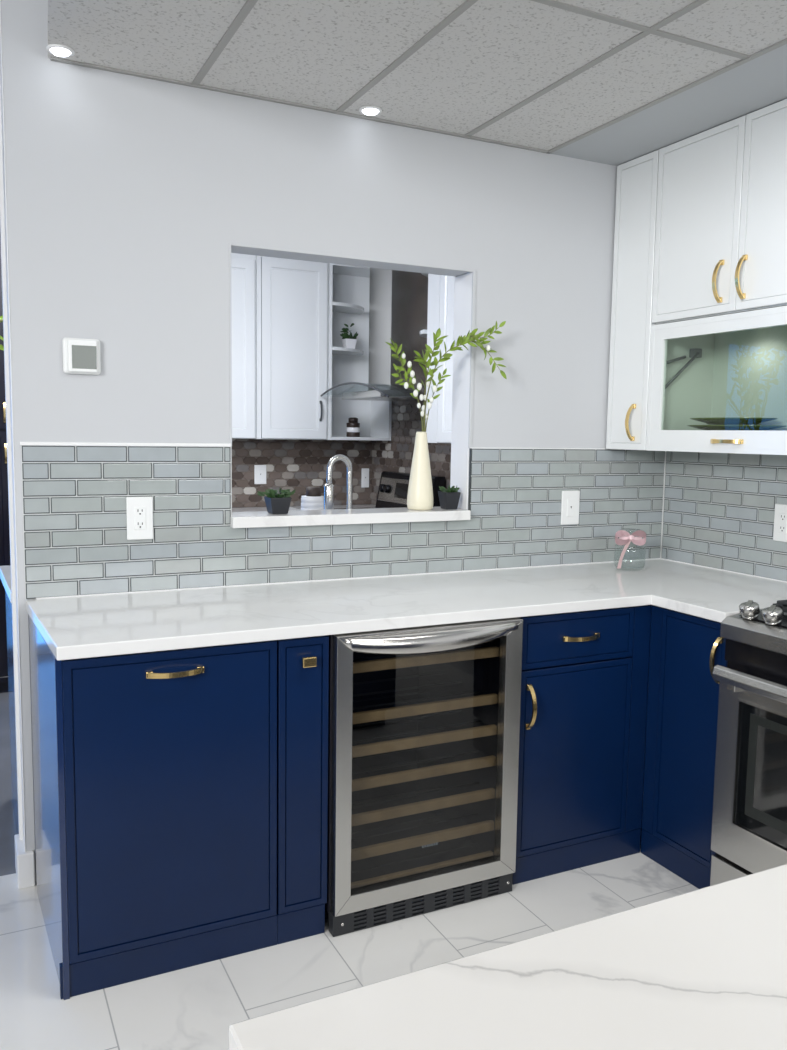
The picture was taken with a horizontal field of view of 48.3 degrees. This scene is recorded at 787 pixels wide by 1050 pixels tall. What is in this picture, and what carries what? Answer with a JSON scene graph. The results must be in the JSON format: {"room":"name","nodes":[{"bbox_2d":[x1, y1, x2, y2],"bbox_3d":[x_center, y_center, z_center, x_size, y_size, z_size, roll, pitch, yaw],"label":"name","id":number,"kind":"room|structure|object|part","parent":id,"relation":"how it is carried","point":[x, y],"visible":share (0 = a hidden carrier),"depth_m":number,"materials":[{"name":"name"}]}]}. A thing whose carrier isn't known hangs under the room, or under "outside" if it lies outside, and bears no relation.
{"room":"kitchen","nodes":[
{"label":"kitchen","id":0,"kind":"room"},
{"bbox_2d":[264,496,291,513],"bbox_3d":[-0.404,-0.069,3.066,0.077,0.058,0.077,-2,7,-26],"label":"pot","id":1,"kind":"object","parent":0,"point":[274,504],"depth_m":3.04,"materials":[{"name":"grey ceramic"}]},
{"bbox_2d":[1,0,653,883],"bbox_3d":[-0.015,-0.502,3.224,2.556,3.200,0.130,-2,7,-26],"label":"wall","id":2,"kind":"structure","parent":0,"point":[127,196],"depth_m":2.83,"materials":[{"name":"grey paint"}]},
{"bbox_2d":[0,0,25,851],"bbox_3d":[-1.168,-0.461,2.660,0.014,3.000,0.136,-2,7,-26],"label":"trim","id":3,"kind":"structure","parent":2,"relation":"attached to","point":[3,201],"depth_m":2.69,"materials":[{"name":"white paint"}]},
{"bbox_2d":[14,834,34,888],"bbox_3d":[-1.184,1.075,2.819,0.050,0.112,0.160,-2,7,-26],"label":"baseboard","id":4,"kind":"structure","parent":2,"relation":"attached to","point":[24,861],"depth_m":2.75,"materials":[{"name":"white paint"}]},
{"bbox_2d":[62,337,100,374],"bbox_3d":[-0.949,-0.514,2.673,0.109,0.108,0.029,-2,7,-26],"label":"thermostat","id":5,"kind":"object","parent":2,"relation":"attached to","point":[80,355],"visible":1,"depth_m":2.66,"materials":[{"name":"white plastic"}]},
{"bbox_2d":[20,442,604,448],"bbox_3d":[-0.126,-0.280,3.116,2.213,0.011,0.008,-2,7,-26],"label":"trim","id":6,"kind":"structure","parent":2,"relation":"attached to","point":[21,443],"depth_m":2.79,"materials":[{"name":"white paint"}]},
{"bbox_2d":[21,445,664,599],"bbox_3d":[0.018,-0.047,3.213,2.536,0.470,0.008,-2,7,-26],"label":"wall tile","id":7,"kind":"structure","parent":2,"relation":"attached to","point":[76,542],"depth_m":3.01,"materials":[{"name":"grey tile"}]},
{"bbox_2d":[126,497,152,539],"bbox_3d":[-0.808,-0.021,2.798,0.082,0.137,0.010,-2,7,-26],"label":"wall outlet","id":8,"kind":"object","parent":7,"relation":"attached to","point":[139,510],"visible":1,"depth_m":2.79,"materials":[{"name":"white plastic"}]},
{"bbox_2d":[561,491,579,524],"bbox_3d":[0.715,-0.070,3.545,0.088,0.137,0.010,-2,7,-26],"label":"light switch","id":9,"kind":"object","parent":7,"relation":"attached to","point":[570,501],"visible":1,"depth_m":3.54,"materials":[{"name":"white plastic"}]},
{"bbox_2d":[230,507,470,527],"bbox_3d":[-0.163,-0.031,3.197,0.918,0.037,0.195,-2,7,-26],"label":"ledge","id":10,"kind":"object","parent":2,"relation":"attached to","point":[253,519],"visible":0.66,"depth_m":3.11,"materials":[{"name":"white stone"}]},
{"bbox_2d":[257,488,295,513],"bbox_3d":[-0.412,-0.087,3.061,0.125,0.094,0.119,-2,7,-26],"label":"potted succulent","id":11,"kind":"object","parent":10,"relation":"on","point":[276,503],"visible":1,"depth_m":3.04,"materials":[{"name":"green plant"}]},
{"bbox_2d":[407,432,432,509],"bbox_3d":[0.103,-0.204,3.306,0.100,0.292,0.100,-2,7,-26],"label":"vase","id":12,"kind":"object","parent":10,"relation":"on","point":[420,489],"visible":1,"depth_m":3.27,"materials":[{"name":"beige ceramic"}]},
{"bbox_2d":[386,338,423,431],"bbox_3d":[0.040,-0.390,3.270,0.151,0.606,0.058,0,6,-5],"label":"branch","id":13,"kind":"object","parent":12,"relation":"in","point":[411,382],"visible":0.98,"depth_m":3.25,"materials":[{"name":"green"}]},
{"bbox_3d":[0.055,-0.374,3.280,0.112,0.574,0.032,-1,6,-20],"label":"stem","id":14,"kind":"part","parent":13,"relation":"part of","materials":[{"name":"green plant"}]},
{"bbox_2d":[413,328,446,430],"bbox_3d":[0.126,-0.412,3.290,0.153,0.649,0.046,-3,7,-34],"label":"branch","id":15,"kind":"object","parent":12,"relation":"in","point":[419,359],"visible":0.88,"depth_m":3.27,"materials":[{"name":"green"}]},
{"bbox_3d":[0.121,-0.392,3.292,0.076,0.609,0.024,-4,8,-38],"label":"stem","id":16,"kind":"part","parent":15,"relation":"part of","materials":[{"name":"green plant"}]},
{"bbox_2d":[425,368,450,431],"bbox_3d":[0.155,-0.332,3.265,0.106,0.496,0.038,2,6,13],"label":"branch","id":17,"kind":"object","parent":12,"relation":"in","point":[445,370],"visible":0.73,"depth_m":3.25,"materials":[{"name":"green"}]},
{"bbox_3d":[0.144,-0.321,3.277,0.081,0.471,0.008,4,7,27],"label":"stem","id":18,"kind":"part","parent":17,"relation":"part of","materials":[{"name":"green plant"}]},
{"bbox_2d":[423,321,506,431],"bbox_3d":[0.253,-0.413,3.224,0.314,0.669,0.094,2,6,8],"label":"branch","id":19,"kind":"object","parent":12,"relation":"in","point":[471,337],"visible":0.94,"depth_m":3.20,"materials":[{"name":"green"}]},
{"bbox_2d":[438,485,460,509],"bbox_3d":[0.210,-0.109,3.357,0.089,0.094,0.098,-2,7,-26],"label":"potted succulent","id":20,"kind":"object","parent":10,"relation":"on","point":[449,499],"visible":1,"depth_m":3.33,"materials":[{"name":"black ceramic"}]},
{"bbox_2d":[231,272,471,515],"bbox_3d":[-0.154,-0.491,3.160,0.924,0.886,0.128,-2,7,-26],"label":"trim","id":21,"kind":"structure","parent":2,"relation":"attached to","point":[462,292],"depth_m":3.36,"materials":[{"name":"white paint"}]},
{"bbox_2d":[229,243,475,447],"bbox_3d":[-0.121,-0.603,3.092,0.936,0.658,0.017,-2,7,-26],"label":"trim","id":22,"kind":"structure","parent":2,"relation":"attached to","point":[473,304],"depth_m":3.08,"materials":[{"name":"grey paint"}]},
{"bbox_2d":[36,558,786,598],"bbox_3d":[0.246,0.233,2.806,2.510,0.004,0.984,-2,7,-26],"label":"trim","id":23,"kind":"structure","parent":2,"relation":"attached to","point":[651,558],"depth_m":3.19,"materials":[{"name":"grey tile"}]},
{"bbox_2d":[51,0,786,153],"bbox_3d":[1.177,-1.072,0.084,1.850,0.008,6.407,-2,7,-26],"label":"ceiling grid","id":24,"kind":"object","parent":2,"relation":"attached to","point":[249,4],"depth_m":2.57,"materials":[{"name":"silver metal"}]},
{"bbox_2d":[468,448,471,509],"bbox_3d":[0.290,-0.172,3.333,0.004,0.239,0.009,-2,7,-26],"label":"trim","id":25,"kind":"structure","parent":2,"relation":"attached to","point":[470,450],"depth_m":3.33,"materials":[{"name":"grey tile"}]},
{"bbox_2d":[660,451,665,557],"bbox_3d":[1.157,-0.087,3.766,0.004,0.470,0.004,-2,7,-26],"label":"trim","id":26,"kind":"structure","parent":2,"relation":"attached to","point":[665,451],"depth_m":3.77,"materials":[{"name":"white plastic"}]},
{"bbox_2d":[0,692,697,1049],"bbox_3d":[-1.291,1.394,0.761,7.436,0.100,9.800,-2,7,-26],"label":"floor","id":27,"kind":"structure","parent":0,"point":[195,1007],"depth_m":2.39,"materials":[{"name":"tile"}]},
{"bbox_2d":[0,315,3,349],"bbox_3d":[-2.533,-0.181,4.091,1.316,2.308,0.539,0,6,-10],"label":"potted tree","id":28,"kind":"object","parent":27,"relation":"on","point":[1,317],"visible":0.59,"depth_m":4.31,"materials":[{"name":"green plant"}]},
{"bbox_2d":[0,239,9,692],"bbox_3d":[-2.013,-0.384,5.087,0.840,2.520,0.788,-2,7,-26],"label":"pantry cabinet","id":29,"kind":"object","parent":27,"relation":"on","point":[4,502],"visible":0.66,"depth_m":4.68,"materials":[{"name":"black"}]},
{"bbox_3d":[-2.128,-1.046,4.548,0.198,1.085,0.020,-2,7,-26],"label":"door","id":30,"kind":"part","parent":29,"relation":"part of","materials":[{"name":"black"}]},
{"bbox_3d":[-2.045,-0.592,4.619,0.015,0.106,0.020,-2,7,-26],"label":"handle","id":31,"kind":"part","parent":29,"relation":"part of","materials":[{"name":"gold metal"}]},
{"bbox_3d":[-2.147,0.180,4.676,0.198,1.360,0.020,-2,7,-26],"label":"door","id":32,"kind":"part","parent":29,"relation":"part of","materials":[{"name":"black"}]},
{"bbox_3d":[-2.048,-0.378,4.641,0.015,0.106,0.020,-2,7,-26],"label":"handle","id":33,"kind":"part","parent":29,"relation":"part of","materials":[{"name":"gold metal"}]},
{"bbox_2d":[5,590,18,833],"bbox_3d":[-0.370,0.622,3.584,2.178,0.880,0.595,-2,7,-26],"label":"base cabinet","id":34,"kind":"object","parent":27,"relation":"on","point":[8,603],"visible":0.13,"depth_m":3.13,"materials":[{"name":"blue paint"}]},
{"bbox_2d":[0,565,11,602],"bbox_3d":[-0.363,0.166,3.546,2.229,0.034,0.616,-2,7,-26],"label":"countertop","id":35,"kind":"structure","parent":34,"relation":"on","point":[5,571],"depth_m":3.08,"materials":[{"name":"white stone"}]},
{"bbox_2d":[301,487,323,509],"bbox_3d":[-0.329,-0.004,3.570,0.096,0.300,0.096,-2,7,-26],"label":"canister","id":36,"kind":"object","parent":35,"relation":"on","point":[313,500],"visible":0.26,"depth_m":3.53,"materials":[{"name":"white ceramic"}]},
{"bbox_3d":[-0.323,-0.135,3.558,0.064,0.036,0.064,-2,7,-26],"label":"lid","id":37,"kind":"part","parent":36,"relation":"part of","materials":[{"name":"brown wood"}]},
{"bbox_2d":[324,454,352,509],"bbox_3d":[-0.186,-0.059,3.453,0.196,0.437,0.057,-2,7,-26],"label":"faucet","id":38,"kind":"object","parent":35,"relation":"on","point":[328,487],"visible":0.73,"depth_m":3.40,"materials":[{"name":"silver metal"}]},
{"bbox_2d":[28,614,276,999],"bbox_3d":[-0.710,0.724,2.552,0.586,0.880,0.660,-2,7,-26],"label":"base cabinet","id":39,"kind":"object","parent":27,"relation":"on","point":[155,773],"visible":0.93,"depth_m":2.29,"materials":[{"name":"blue paint"}]},
{"bbox_3d":[-0.957,0.733,2.430,0.035,0.880,0.586,-2,7,-26],"label":"panel","id":40,"kind":"part","parent":39,"relation":"part of","materials":[{"name":"blue"}]},
{"bbox_3d":[-0.554,0.379,2.241,0.148,0.016,0.036,-2,7,-26],"label":"handle","id":41,"kind":"part","parent":39,"relation":"part of","materials":[{"name":"gold metal"}]},
{"bbox_2d":[26,559,786,660],"bbox_3d":[0.230,0.252,2.802,2.535,0.034,0.971,-2,7,-26],"label":"countertop","id":42,"kind":"structure","parent":39,"relation":"on","point":[129,623],"depth_m":2.72,"materials":[{"name":"white stone"}]},
{"bbox_2d":[613,529,645,570],"bbox_3d":[0.933,0.096,3.461,0.124,0.162,0.144,2,6,15],"label":"glass jar","id":43,"kind":"object","parent":42,"relation":"on","point":[624,538],"visible":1,"depth_m":3.42,"materials":[{"name":"pink"}]},
{"bbox_2d":[276,635,328,943],"bbox_3d":[-0.380,0.713,2.715,0.150,0.878,0.643,-2,7,-26],"label":"base cabinet","id":44,"kind":"object","parent":27,"relation":"on","point":[302,663],"visible":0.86,"depth_m":2.45,"materials":[{"name":"blue paint"}]},
{"bbox_3d":[-0.233,0.373,2.404,0.040,0.028,0.026,-2,7,-26],"label":"knob","id":45,"kind":"part","parent":44,"relation":"part of","materials":[{"name":"gold metal"}]},
{"bbox_2d":[334,471,444,508],"bbox_3d":[-0.171,0.249,5.673,0.706,1.155,0.764,-2,7,-26],"label":"range","id":46,"kind":"object","parent":27,"relation":"on","point":[393,486],"visible":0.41,"depth_m":5.82,"materials":[{"name":"silver metal"}]},
{"bbox_3d":[-0.082,-0.251,5.995,0.030,0.059,0.060,-2,7,-26],"label":"knob","id":47,"kind":"part","parent":46,"relation":"part of","materials":[{"name":"black plastic"}]},
{"bbox_3d":[-0.047,-0.243,5.924,0.030,0.059,0.060,-2,7,-26],"label":"knob","id":48,"kind":"part","parent":46,"relation":"part of","materials":[{"name":"black plastic"}]},
{"bbox_3d":[0.063,-0.217,5.734,0.036,0.158,0.700,-2,7,-26],"label":"control panel","id":49,"kind":"part","parent":46,"relation":"part of","materials":[{"name":"silver metal"}]},
{"bbox_2d":[325,617,522,936],"bbox_3d":[-0.019,0.703,2.859,0.618,0.874,0.681,-2,7,-26],"label":"wine cooler","id":50,"kind":"object","parent":27,"relation":"on","point":[424,721],"visible":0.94,"depth_m":2.71,"materials":[{"name":"silver metal"}]},
{"bbox_2d":[329,873,512,936],"bbox_3d":[0.095,1.135,2.652,0.610,0.062,0.038,-2,7,-26],"label":"grille","id":51,"kind":"object","parent":50,"relation":"attached to","point":[393,909],"depth_m":2.62,"materials":[{"name":"black metal"}]},
{"bbox_2d":[351,851,492,888],"bbox_3d":[0.082,1.064,2.689,0.518,0.030,0.018,-2,7,-26],"label":"shelf","id":52,"kind":"object","parent":50,"relation":"attached to","point":[360,883],"depth_m":2.68,"materials":[{"name":"brown wood"}]},
{"bbox_2d":[351,820,493,860],"bbox_3d":[0.084,0.962,2.678,0.518,0.030,0.018,-2,7,-26],"label":"shelf","id":53,"kind":"object","parent":50,"relation":"attached to","point":[485,826],"depth_m":2.67,"materials":[{"name":"brown wood"}]},
{"bbox_2d":[351,788,494,826],"bbox_3d":[0.085,0.857,2.667,0.518,0.030,0.018,-2,7,-26],"label":"shelf","id":54,"kind":"object","parent":50,"relation":"attached to","point":[489,793],"depth_m":2.66,"materials":[{"name":"brown wood"}]},
{"bbox_2d":[352,755,495,791],"bbox_3d":[0.087,0.751,2.656,0.518,0.030,0.018,-2,7,-26],"label":"shelf","id":55,"kind":"object","parent":50,"relation":"attached to","point":[488,761],"depth_m":2.65,"materials":[{"name":"brown wood"}]},
{"bbox_2d":[352,724,496,757],"bbox_3d":[0.088,0.651,2.646,0.518,0.030,0.018,-2,7,-26],"label":"shelf","id":56,"kind":"object","parent":50,"relation":"attached to","point":[488,730],"depth_m":2.64,"materials":[{"name":"brown wood"}]},
{"bbox_2d":[352,693,497,723],"bbox_3d":[0.090,0.551,2.635,0.518,0.030,0.018,-2,7,-26],"label":"shelf","id":57,"kind":"object","parent":50,"relation":"attached to","point":[488,699],"depth_m":2.63,"materials":[{"name":"brown wood"}]},
{"bbox_2d":[353,646,498,672],"bbox_3d":[0.092,0.402,2.620,0.518,0.030,0.018,-2,7,-26],"label":"shelf","id":58,"kind":"object","parent":50,"relation":"attached to","point":[488,652],"depth_m":2.61,"materials":[{"name":"brown wood"}]},
{"bbox_3d":[0.131,0.336,2.533,0.571,0.057,0.040,-2,7,-26],"label":"handle","id":59,"kind":"part","parent":50,"relation":"part of","materials":[{"name":"silver metal"}]},
{"bbox_2d":[512,605,650,884],"bbox_3d":[0.502,0.682,3.138,0.527,0.878,0.658,-2,7,-26],"label":"base cabinet","id":60,"kind":"object","parent":27,"relation":"on","point":[584,674],"visible":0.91,"depth_m":2.88,"materials":[{"name":"blue paint"}]},
{"bbox_3d":[0.431,0.573,2.746,0.016,0.144,0.042,-2,7,-26],"label":"handle","id":61,"kind":"part","parent":60,"relation":"part of","materials":[{"name":"gold metal"}]},
{"bbox_3d":[0.590,0.754,2.878,0.447,0.608,0.020,-2,7,-26],"label":"door","id":62,"kind":"part","parent":60,"relation":"part of","materials":[{"name":"blue paint"}]},
{"bbox_3d":[0.596,0.363,2.838,0.447,0.166,0.020,-2,7,-26],"label":"drawer","id":63,"kind":"part","parent":60,"relation":"part of","materials":[{"name":"blue paint"}]},
{"bbox_3d":[0.610,0.362,2.813,0.144,0.016,0.038,-2,7,-26],"label":"handle","id":64,"kind":"part","parent":60,"relation":"part of","materials":[{"name":"gold metal"}]},
{"bbox_2d":[641,606,727,888],"bbox_3d":[1.191,0.709,2.977,0.656,0.878,0.338,-2,7,-26],"label":"base cabinet","id":65,"kind":"object","parent":27,"relation":"on","point":[683,699],"visible":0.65,"depth_m":2.85,"materials":[{"name":"blue paint"}]},
{"bbox_3d":[0.984,0.414,2.678,0.040,0.144,0.016,-2,7,-26],"label":"handle","id":66,"kind":"part","parent":65,"relation":"part of","materials":[{"name":"gold metal"}]},
{"bbox_2d":[710,600,786,885],"bbox_3d":[1.417,0.722,2.467,0.718,0.965,0.758,-2,7,-26],"label":"range","id":67,"kind":"object","parent":27,"relation":"on","point":[749,836],"visible":0.98,"depth_m":2.55,"materials":[{"name":"silver metal"}]},
{"bbox_3d":[1.153,1.112,2.380,0.030,0.128,0.742,-2,7,-26],"label":"drawer","id":68,"kind":"part","parent":67,"relation":"part of","materials":[{"name":"silver metal"}]},
{"bbox_3d":[1.157,0.768,2.344,0.032,0.534,0.746,-2,7,-26],"label":"oven door","id":69,"kind":"part","parent":67,"relation":"part of","materials":[{"name":"silver metal"}]},
{"bbox_3d":[1.124,0.482,2.296,0.056,0.068,0.710,-2,7,-26],"label":"oven handle","id":70,"kind":"part","parent":67,"relation":"part of","materials":[{"name":"silver metal"}]},
{"bbox_3d":[1.048,0.250,2.585,0.059,0.053,0.056,-2,7,-26],"label":"knob","id":71,"kind":"part","parent":67,"relation":"part of","materials":[{"name":"silver metal"}]},
{"bbox_2d":[720,608,786,655],"bbox_3d":[1.446,0.328,2.437,0.668,0.079,0.758,-2,7,-26],"label":"control panel","id":72,"kind":"object","parent":67,"relation":"in","point":[753,631],"depth_m":2.53,"materials":[{"name":"silver metal"}]},
{"bbox_3d":[1.144,0.732,2.333,0.003,0.388,0.606,-2,7,-26],"label":"window trim","id":73,"kind":"part","parent":67,"relation":"part of","materials":[{"name":"silver metal"}]},
{"bbox_2d":[739,610,786,626],"bbox_3d":[1.457,0.291,2.439,0.605,0.012,0.698,-2,7,-26],"label":"cooktop","id":74,"kind":"object","parent":67,"relation":"in","point":[755,616],"depth_m":2.55,"materials":[{"name":"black metal"}]},
{"bbox_3d":[1.084,0.258,2.512,0.059,0.053,0.056,-2,7,-26],"label":"knob","id":75,"kind":"part","parent":67,"relation":"part of","materials":[{"name":"silver metal"}]},
{"bbox_3d":[-0.395,0.348,6.210,0.628,0.880,0.320,-2,7,-26],"label":"base cabinet","id":76,"kind":"object","parent":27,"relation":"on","visible":0},
{"bbox_2d":[289,505,374,509],"bbox_3d":[-0.384,-0.106,6.161,0.638,0.034,0.343,-2,7,-26],"label":"countertop","id":77,"kind":"structure","parent":76,"relation":"on","point":[335,506],"depth_m":6.19,"materials":[{"name":"white stone"}]},
{"bbox_3d":[-1.165,0.392,5.676,1.050,0.880,0.602,-2,7,-26],"label":"base cabinet","id":78,"kind":"object","parent":27,"relation":"on","visible":0},
{"bbox_2d":[232,507,266,511],"bbox_3d":[-1.156,-0.062,5.625,1.050,0.034,0.628,-2,7,-26],"label":"countertop","id":79,"kind":"structure","parent":78,"relation":"on","point":[250,509],"depth_m":5.89,"materials":[{"name":"white stone"}]},
{"bbox_3d":[0.845,0.937,0.730,1.647,0.880,0.992,-2,7,-26],"label":"cabinet","id":80,"kind":"object","parent":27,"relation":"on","visible":0},
{"bbox_2d":[229,864,786,1049],"bbox_3d":[0.852,0.482,0.683,1.707,0.034,1.053,-2,7,-26],"label":"countertop","id":81,"kind":"structure","parent":80,"relation":"on","point":[705,968],"depth_m":0.82,"materials":[{"name":"stone"}]},
{"bbox_2d":[48,0,786,165],"bbox_3d":[1.488,-1.087,0.181,2.514,0.024,6.508,-2,7,-26],"label":"ceiling","id":82,"kind":"structure","parent":0,"point":[496,55],"depth_m":2.53,"materials":[{"name":"tile"}]},
{"bbox_2d":[46,44,74,56],"bbox_3d":[-0.951,-1.349,2.507,0.076,0.015,0.076,-2,7,-26],"label":"recessed light","id":83,"kind":"object","parent":82,"relation":"in","point":[59,50],"visible":1,"depth_m":2.49,"materials":[{"name":"white paint"}]},
{"bbox_2d":[359,105,381,114],"bbox_3d":[-0.077,-1.381,2.935,0.076,0.015,0.076,-2,7,-26],"label":"recessed light","id":84,"kind":"object","parent":82,"relation":"in","point":[367,110],"visible":1,"depth_m":2.92,"materials":[{"name":"white paint"}]},
{"bbox_3d":[-3.326,-0.729,4.928,7.286,3.200,0.150,-2,7,-26],"label":"wall","id":85,"kind":"structure","parent":0,"visible":0},
{"bbox_2d":[231,253,255,438],"bbox_3d":[-1.316,-1.146,5.605,0.816,1.174,0.330,-2,7,-26],"label":"upper cabinet","id":86,"kind":"object","parent":85,"relation":"attached to","point":[243,266],"visible":0.23,"depth_m":5.61,"materials":[{"name":"white paint"}]},
{"bbox_2d":[256,255,327,439],"bbox_3d":[-0.720,-1.165,5.883,0.496,1.176,0.358,-2,7,-26],"label":"upper cabinet","id":87,"kind":"object","parent":85,"relation":"attached to","point":[292,294],"visible":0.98,"depth_m":5.75,"materials":[{"name":"white paint"}]},
{"bbox_3d":[-0.484,-0.761,5.859,0.012,0.136,0.028,-2,7,-26],"label":"handle","id":88,"kind":"part","parent":87,"relation":"part of","materials":[{"name":"grey metal"}]},
{"bbox_2d":[232,439,372,507],"bbox_3d":[-0.938,-0.359,6.061,1.746,0.472,0.006,-2,7,-26],"label":"wall tile","id":89,"kind":"structure","parent":85,"relation":"attached to","point":[299,465],"depth_m":6.18,"materials":[{"name":"brown tile"}]},
{"bbox_2d":[254,465,265,483],"bbox_3d":[-0.919,-0.348,6.062,0.085,0.132,0.010,-2,7,-26],"label":"wall outlet","id":90,"kind":"object","parent":89,"relation":"attached to","point":[259,470],"visible":1,"depth_m":6.06,"materials":[{"name":"white plastic"}]},
{"bbox_2d":[361,468,368,487],"bbox_3d":[-0.206,-0.344,6.415,0.060,0.140,0.010,-2,7,-26],"label":"wall outlet","id":91,"kind":"object","parent":89,"relation":"attached to","point":[365,471],"visible":1,"depth_m":6.41,"materials":[{"name":"white plastic"}]},
{"bbox_2d":[327,263,391,440],"bbox_3d":[-0.290,-1.182,6.106,0.469,1.176,0.326,-2,7,-26],"label":"shelf unit","id":92,"kind":"object","parent":85,"relation":"attached to","point":[348,285],"visible":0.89,"depth_m":6.23,"materials":[{"name":"white paint"}]},
{"bbox_3d":[-0.320,-1.495,6.049,0.343,0.022,0.305,-2,7,-26],"label":"shelf","id":93,"kind":"part","parent":92,"relation":"part of","materials":[{"name":"white paint"}]},
{"bbox_3d":[-0.325,-1.202,6.080,0.343,0.022,0.305,-2,7,-26],"label":"shelf","id":94,"kind":"part","parent":92,"relation":"part of","materials":[{"name":"white paint"}]},
{"bbox_2d":[340,323,357,348],"bbox_3d":[-0.305,-1.306,6.073,0.136,0.186,0.133,-2,7,-26],"label":"potted plant","id":95,"kind":"object","parent":92,"relation":"on","point":[348,341],"visible":0.98,"depth_m":6.04,"materials":[{"name":"green plant"}]},
{"bbox_3d":[-0.306,-1.246,6.065,0.084,0.070,0.084,-2,7,-26],"label":"pot","id":96,"kind":"part","parent":95,"relation":"part of","materials":[{"name":"white ceramic"}]},
{"bbox_2d":[346,417,359,436],"bbox_3d":[-0.283,-0.686,6.161,0.094,0.135,0.094,-2,7,-26],"label":"canister","id":97,"kind":"object","parent":92,"relation":"on","point":[352,421],"visible":1,"depth_m":6.12,"materials":[{"name":"brown glass"}]},
{"bbox_3d":[-0.295,-0.607,6.160,0.429,0.022,0.305,-2,7,-26],"label":"shelf","id":98,"kind":"part","parent":92,"relation":"part of","materials":[{"name":"white paint"}]},
{"bbox_3d":[2.007,-0.365,2.195,0.142,3.200,9.500,-2,7,-26],"label":"wall","id":99,"kind":"structure","parent":0,"visible":0},
{"bbox_2d":[320,268,427,400],"bbox_3d":[-0.016,-1.234,5.447,0.532,0.925,1.024,-2,7,-26],"label":"range hood","id":100,"kind":"object","parent":99,"relation":"attached to","point":[398,300],"visible":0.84,"depth_m":5.50,"materials":[{"name":"silver metal"}]},
{"bbox_3d":[-0.255,-0.820,5.375,0.013,0.110,1.024,-2,7,-26],"label":"edge trim","id":101,"kind":"part","parent":100,"relation":"part of","materials":[{"name":"clear glass"}]},
{"bbox_2d":[371,400,450,504],"bbox_3d":[0.475,-0.440,5.145,0.006,0.866,2.852,-2,7,-26],"label":"wall","id":102,"kind":"structure","parent":99,"relation":"attached to","point":[396,455],"depth_m":5.95,"materials":[{"name":"brown tile"}]},
{"bbox_2d":[420,273,454,442],"bbox_3d":[0.542,-1.007,4.547,0.336,1.176,1.516,-2,7,-26],"label":"upper cabinet","id":103,"kind":"object","parent":102,"relation":"attached to","point":[441,288],"visible":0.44,"depth_m":4.80,"materials":[{"name":"white paint"}]},
{"bbox_2d":[420,329,426,337],"bbox_3d":[0.263,-1.103,5.108,0.335,0.024,0.250,-2,7,-26],"label":"shelf","id":104,"kind":"object","parent":103,"relation":"attached to","point":[423,333],"depth_m":4.96,"materials":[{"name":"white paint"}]},
{"bbox_3d":[0.352,-1.009,4.626,0.020,1.150,0.425,-2,7,-26],"label":"door","id":105,"kind":"part","parent":103,"relation":"part of","materials":[{"name":"white paint"}]},
{"bbox_2d":[606,150,658,450],"bbox_3d":[1.058,-0.862,3.499,0.364,1.122,0.232,-2,7,-26],"label":"upper cabinet","id":106,"kind":"object","parent":99,"relation":"attached to","point":[637,179],"visible":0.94,"depth_m":3.43,"materials":[{"name":"white paint"}]},
{"bbox_3d":[0.926,-0.401,3.433,0.040,0.144,0.016,-2,7,-26],"label":"handle","id":107,"kind":"part","parent":106,"relation":"part of","materials":[{"name":"gold metal"}]},
{"bbox_2d":[646,306,786,454],"bbox_3d":[1.284,-0.489,3.067,0.360,0.478,0.808,-2,7,-26],"label":"upper cabinet","id":108,"kind":"object","parent":99,"relation":"attached to","point":[735,364],"visible":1,"depth_m":3.31,"materials":[{"name":"white wood"}]},
{"bbox_3d":[1.136,-0.287,3.017,0.036,0.016,0.138,-2,7,-26],"label":"handle","id":109,"kind":"part","parent":108,"relation":"part of","materials":[{"name":"gold metal"}]},
{"bbox_2d":[652,99,786,324],"bbox_3d":[1.291,-1.048,3.008,0.364,0.642,0.808,-2,7,-26],"label":"upper cabinet","id":110,"kind":"object","parent":99,"relation":"attached to","point":[721,238],"visible":0.98,"depth_m":3.01,"materials":[{"name":"white paint"}]},
{"bbox_3d":[1.083,-1.065,3.130,0.020,0.636,0.402,-2,7,-26],"label":"door","id":111,"kind":"part","parent":110,"relation":"part of","materials":[{"name":"white paint"}]},
{"bbox_3d":[1.114,-0.839,3.017,0.040,0.144,0.016,-2,7,-26],"label":"handle","id":112,"kind":"part","parent":110,"relation":"part of","materials":[{"name":"gold metal"}]},
{"bbox_3d":[1.158,-0.829,2.928,0.040,0.144,0.016,-2,7,-26],"label":"handle","id":113,"kind":"part","parent":110,"relation":"part of","materials":[{"name":"gold metal"}]},
{"bbox_3d":[1.261,-1.025,2.769,0.020,0.636,0.402,-2,7,-26],"label":"door","id":114,"kind":"part","parent":110,"relation":"part of","materials":[{"name":"white paint"}]},
{"bbox_2d":[662,451,786,580],"bbox_3d":[1.646,0.022,2.788,0.008,0.470,2.199,-2,7,-26],"label":"wall tile","id":115,"kind":"structure","parent":99,"relation":"attached to","point":[719,508],"depth_m":3.46,"materials":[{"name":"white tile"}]},
{"bbox_2d":[773,504,786,541],"bbox_3d":[1.427,-0.007,3.212,0.010,0.137,0.082,-2,7,-26],"label":"wall outlet","id":116,"kind":"object","parent":115,"relation":"attached to","point":[780,517],"visible":1,"depth_m":3.22,"materials":[{"name":"white plastic"}]},
{"bbox_3d":[1.249,-0.297,3.229,0.270,0.023,0.410,-2,7,-26],"label":"platter","id":117,"kind":"object","parent":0,"visible":0},
{"bbox_3d":[1.247,-0.326,3.231,0.270,0.023,0.410,-2,7,-26],"label":"platter","id":118,"kind":"object","parent":117,"relation":"on","visible":0},
{"bbox_2d":[687,425,786,430],"bbox_3d":[1.252,-0.353,3.220,0.260,0.024,0.400,-2,7,-26],"label":"platter","id":119,"kind":"object","parent":118,"relation":"on","point":[703,427],"visible":0.66,"depth_m":3.10,"materials":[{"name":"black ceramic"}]},
{"bbox_2d":[690,417,777,424],"bbox_3d":[1.246,-0.381,3.229,0.240,0.024,0.350,-2,7,-26],"label":"platter","id":120,"kind":"object","parent":119,"relation":"on","point":[714,420],"visible":1,"depth_m":3.14,"materials":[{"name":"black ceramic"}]}
]}

